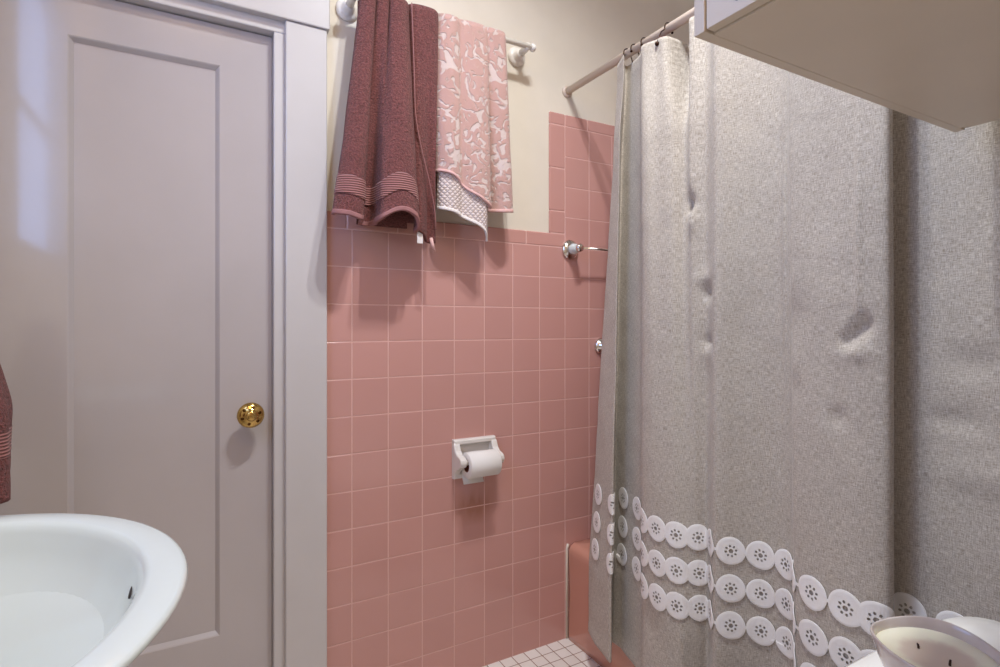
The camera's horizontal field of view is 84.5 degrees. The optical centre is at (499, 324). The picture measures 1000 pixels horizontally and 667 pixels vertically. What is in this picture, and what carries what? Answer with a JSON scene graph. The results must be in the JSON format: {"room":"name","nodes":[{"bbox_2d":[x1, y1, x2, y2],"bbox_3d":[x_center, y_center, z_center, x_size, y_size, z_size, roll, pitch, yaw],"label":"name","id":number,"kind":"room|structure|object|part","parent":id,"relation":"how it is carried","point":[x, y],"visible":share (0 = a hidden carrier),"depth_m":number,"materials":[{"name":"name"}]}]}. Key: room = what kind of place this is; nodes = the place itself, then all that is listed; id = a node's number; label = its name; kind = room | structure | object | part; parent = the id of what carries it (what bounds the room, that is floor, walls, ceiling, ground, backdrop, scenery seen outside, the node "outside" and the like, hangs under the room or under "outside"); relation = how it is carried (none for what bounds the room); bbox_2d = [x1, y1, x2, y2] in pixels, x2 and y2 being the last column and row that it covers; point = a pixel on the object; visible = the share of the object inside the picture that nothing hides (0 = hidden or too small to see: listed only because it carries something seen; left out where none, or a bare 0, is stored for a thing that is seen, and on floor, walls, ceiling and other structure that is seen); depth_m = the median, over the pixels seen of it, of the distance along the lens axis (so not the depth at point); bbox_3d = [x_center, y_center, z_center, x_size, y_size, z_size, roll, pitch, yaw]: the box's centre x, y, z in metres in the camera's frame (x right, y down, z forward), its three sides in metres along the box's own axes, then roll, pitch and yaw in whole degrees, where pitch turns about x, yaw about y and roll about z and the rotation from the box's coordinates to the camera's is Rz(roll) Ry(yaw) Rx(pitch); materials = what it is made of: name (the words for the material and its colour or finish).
{"room":"bathroom","nodes":[
{"label":"bathroom","id":0,"kind":"room"},
{"bbox_2d":[327,0,693,666],"bbox_3d":[-0.175,-0.393,1.804,2.600,3.020,0.128,0,0,-29],"label":"wall","id":1,"kind":"structure","parent":0,"point":[370,249],"depth_m":1.79,"materials":[{"name":"pink tile"}]},
{"bbox_2d":[0,0,271,666],"bbox_3d":[-0.869,0.158,1.357,0.574,1.894,0.096,0,0,-29],"label":"door","id":2,"kind":"structure","parent":1,"relation":"in","point":[136,141],"depth_m":1.38,"materials":[{"name":"paint"}]},
{"bbox_3d":[-0.660,0.237,1.454,0.067,0.067,0.062,0,0,-29],"label":"knob","id":3,"kind":"part","parent":2,"relation":"part of","materials":[{"name":"gold metal"}]},
{"bbox_2d":[116,0,284,666],"bbox_3d":[-0.891,0.146,1.395,0.646,1.942,0.121,0,0,-29],"label":"trim","id":4,"kind":"structure","parent":1,"relation":"attached to","point":[194,9],"depth_m":1.49,"materials":[{"name":"white paint"}]},
{"bbox_2d":[198,0,329,33],"bbox_3d":[-0.834,-0.896,1.351,0.806,0.146,0.033,0,0,-29],"label":"trim","id":5,"kind":"structure","parent":1,"relation":"attached to","point":[312,13],"depth_m":1.48,"materials":[{"name":"white paint"}]},
{"bbox_2d":[285,21,326,666],"bbox_3d":[-0.537,0.147,1.522,0.109,1.940,0.027,0,0,-29],"label":"trim","id":6,"kind":"structure","parent":1,"relation":"attached to","point":[305,46],"depth_m":1.51,"materials":[{"name":"white paint"}]},
{"bbox_2d":[336,0,535,66],"bbox_3d":[-0.172,-0.909,1.691,0.636,0.066,0.088,0,0,-29],"label":"towel rail","id":7,"kind":"object","parent":1,"relation":"attached to","point":[346,10],"visible":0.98,"depth_m":1.77,"materials":[{"name":"white ceramic"}]},
{"bbox_3d":[-0.416,-0.911,1.542,0.024,0.027,0.052,0,0,-29],"label":"post","id":8,"kind":"part","parent":7,"relation":"part of","materials":[{"name":"white ceramic"}]},
{"bbox_2d":[331,0,437,251],"bbox_3d":[-0.312,-0.572,1.537,0.313,0.716,0.132,0,0,-29],"label":"bath towel","id":9,"kind":"object","parent":7,"relation":"hanging from","point":[386,177],"visible":1,"depth_m":1.53,"materials":[{"name":"red fabric"}]},
{"bbox_2d":[436,13,512,240],"bbox_3d":[-0.074,-0.594,1.697,0.270,0.672,0.087,0,0,-29],"label":"hand towel","id":10,"kind":"object","parent":7,"relation":"hanging from","point":[474,170],"visible":1,"depth_m":1.66,"materials":[{"name":"pink fabric"}]},
{"bbox_3d":[-0.155,-0.913,1.664,0.602,0.017,0.017,0,0,-29],"label":"rail","id":11,"kind":"part","parent":7,"relation":"part of","materials":[{"name":"white ceramic"}]},
{"bbox_3d":[0.081,-0.911,1.821,0.024,0.027,0.052,0,0,-29],"label":"post","id":12,"kind":"part","parent":7,"relation":"part of","materials":[{"name":"white ceramic"}]},
{"bbox_2d":[327,111,614,246],"bbox_3d":[0.203,-0.513,1.947,1.597,0.474,0.009,0,0,-29],"label":"tile trim","id":13,"kind":"structure","parent":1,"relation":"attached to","point":[556,133],"depth_m":1.93,"materials":[{"name":"pink tile"}]},
{"bbox_2d":[452,435,504,478],"bbox_3d":[-0.069,0.425,1.749,0.155,0.124,0.072,0,0,-29],"label":"toilet paper holder","id":14,"kind":"object","parent":1,"relation":"attached to","point":[459,446],"visible":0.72,"depth_m":1.75,"materials":[{"name":"white ceramic"}]},
{"bbox_3d":[-0.124,0.423,1.710,0.022,0.104,0.058,0,0,-29],"label":"arm","id":15,"kind":"part","parent":14,"relation":"part of","materials":[{"name":"white ceramic"}]},
{"bbox_2d":[461,449,501,484],"bbox_3d":[-0.059,0.448,1.730,0.106,0.105,0.081,0,0,-29],"label":"toilet paper roll","id":16,"kind":"object","parent":14,"relation":"on","point":[482,463],"visible":0.86,"depth_m":1.71,"materials":[{"name":"white paper"}]},
{"bbox_3d":[-0.008,0.423,1.775,0.022,0.104,0.058,0,0,-29],"label":"arm","id":17,"kind":"part","parent":14,"relation":"part of","materials":[{"name":"white ceramic"}]},
{"bbox_2d":[566,544,568,637],"bbox_3d":[0.241,0.946,1.963,0.015,0.334,0.010,0,0,-29],"label":"trim","id":18,"kind":"structure","parent":1,"relation":"attached to","point":[567,545],"depth_m":1.96,"materials":[{"name":"pink tile"}]},
{"bbox_2d":[562,240,607,259],"bbox_3d":[0.475,-0.269,2.056,0.550,0.071,0.069,0,0,-29],"label":"grab bar","id":19,"kind":"object","parent":1,"relation":"attached to","point":[570,249],"visible":0.53,"depth_m":1.95,"materials":[{"name":"silver metal"}]},
{"bbox_3d":[0.266,-0.269,1.939,0.039,0.039,0.036,0,0,-29],"label":"porcelain post","id":20,"kind":"part","parent":19,"relation":"part of","materials":[{"name":"white ceramic"}]},
{"bbox_3d":[0.488,-0.269,2.034,0.479,0.009,0.009,0,0,-29],"label":"rod","id":21,"kind":"part","parent":19,"relation":"part of","materials":[{"name":"silver metal"}]},
{"bbox_2d":[594,338,601,353],"bbox_3d":[0.387,0.077,2.012,0.060,0.060,0.059,0,0,-29],"label":"handle","id":22,"kind":"object","parent":1,"relation":"attached to","point":[598,343],"visible":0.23,"depth_m":2.02,"materials":[{"name":"silver metal"}]},
{"bbox_2d":[562,7,693,97],"bbox_3d":[0.600,-0.836,1.330,0.042,0.042,1.473,0,0,-29],"label":"curtain rod","id":23,"kind":"object","parent":1,"relation":"attached to","point":[567,91],"visible":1,"depth_m":1.69,"materials":[{"name":"beige paint"}]},
{"bbox_2d":[655,22,673,45],"bbox_3d":[0.461,-0.815,1.543,0.069,0.078,0.013,0,0,-29],"label":"curtain hook","id":24,"kind":"object","parent":23,"relation":"hanging from","point":[656,42],"visible":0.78,"depth_m":1.53,"materials":[{"name":"brown metal"}]},
{"bbox_2d":[588,16,999,666],"bbox_3d":[0.590,0.090,1.247,0.191,1.817,1.248,0,0,-24],"label":"shower curtain","id":25,"kind":"object","parent":23,"relation":"hanging from","point":[798,438],"visible":0.91,"depth_m":1.22,"materials":[{"name":"grey fabric"}]},
{"bbox_2d":[483,637,600,666],"bbox_3d":[0.513,1.142,0.577,2.600,0.050,3.103,0,0,-29],"label":"floor","id":26,"kind":"structure","parent":0,"point":[561,653],"depth_m":1.84,"materials":[{"name":"tile"}]},
{"bbox_2d":[0,513,187,666],"bbox_3d":[-0.534,0.687,0.471,0.464,0.860,0.636,0,0,-29],"label":"basin","id":27,"kind":"object","parent":26,"relation":"on","point":[77,590],"visible":1,"depth_m":0.64,"materials":[{"name":"white ceramic"}]},
{"bbox_2d":[569,538,634,666],"bbox_3d":[0.925,0.949,1.509,0.752,0.337,1.459,0,0,-29],"label":"bathtub","id":28,"kind":"object","parent":26,"relation":"on","point":[579,635],"visible":0.2,"depth_m":1.89,"materials":[{"name":"pink ceramic"}]},
{"bbox_2d":[845,617,999,666],"bbox_3d":[0.437,0.767,0.795,0.476,0.700,0.641,0,0,-29],"label":"toilet","id":29,"kind":"object","parent":26,"relation":"on","point":[988,630],"visible":0.36,"depth_m":0.75,"materials":[{"name":"white ceramic"}]},
{"bbox_2d":[870,616,999,666],"bbox_3d":[0.489,0.386,0.615,0.129,0.062,0.125,0,0,-29],"label":"candle","id":30,"kind":"object","parent":29,"relation":"on","point":[899,641],"visible":1,"depth_m":0.63,"materials":[{"name":"beige wax"}]},
{"bbox_3d":[1.031,-0.393,0.670,1.605,3.020,0.100,0,0,-29],"label":"wall","id":31,"kind":"structure","parent":0,"visible":0},
{"bbox_2d":[694,0,999,131],"bbox_3d":[0.531,-0.672,0.636,0.602,0.722,0.325,0,0,-29],"label":"upper cabinet","id":32,"kind":"object","parent":31,"relation":"attached to","point":[935,62],"visible":1,"depth_m":0.61,"materials":[{"name":"paint"}]},
{"bbox_3d":[0.289,-0.673,0.468,0.013,0.720,0.268,0,0,-29],"label":"panel","id":33,"kind":"part","parent":32,"relation":"part of","materials":[{"name":"paint"}]},
{"bbox_3d":[0.800,-0.673,0.754,0.013,0.720,0.268,0,0,-29],"label":"panel","id":34,"kind":"part","parent":32,"relation":"part of","materials":[{"name":"paint"}]},
{"bbox_3d":[-0.552,-0.393,-0.079,0.100,3.020,2.803,0,0,-29],"label":"wall","id":35,"kind":"structure","parent":0,"visible":0},
{"bbox_3d":[-1.025,-0.053,0.950,0.083,0.179,0.158,0,0,-29],"label":"towel ring","id":36,"kind":"object","parent":35,"relation":"attached to","visible":0},
{"bbox_2d":[0,364,12,503],"bbox_3d":[-0.962,0.155,0.982,0.140,0.327,0.165,0,0,-29],"label":"towel","id":37,"kind":"object","parent":36,"relation":"hanging from","point":[6,407],"visible":1,"depth_m":0.99,"materials":[{"name":"fabric"}]}
]}

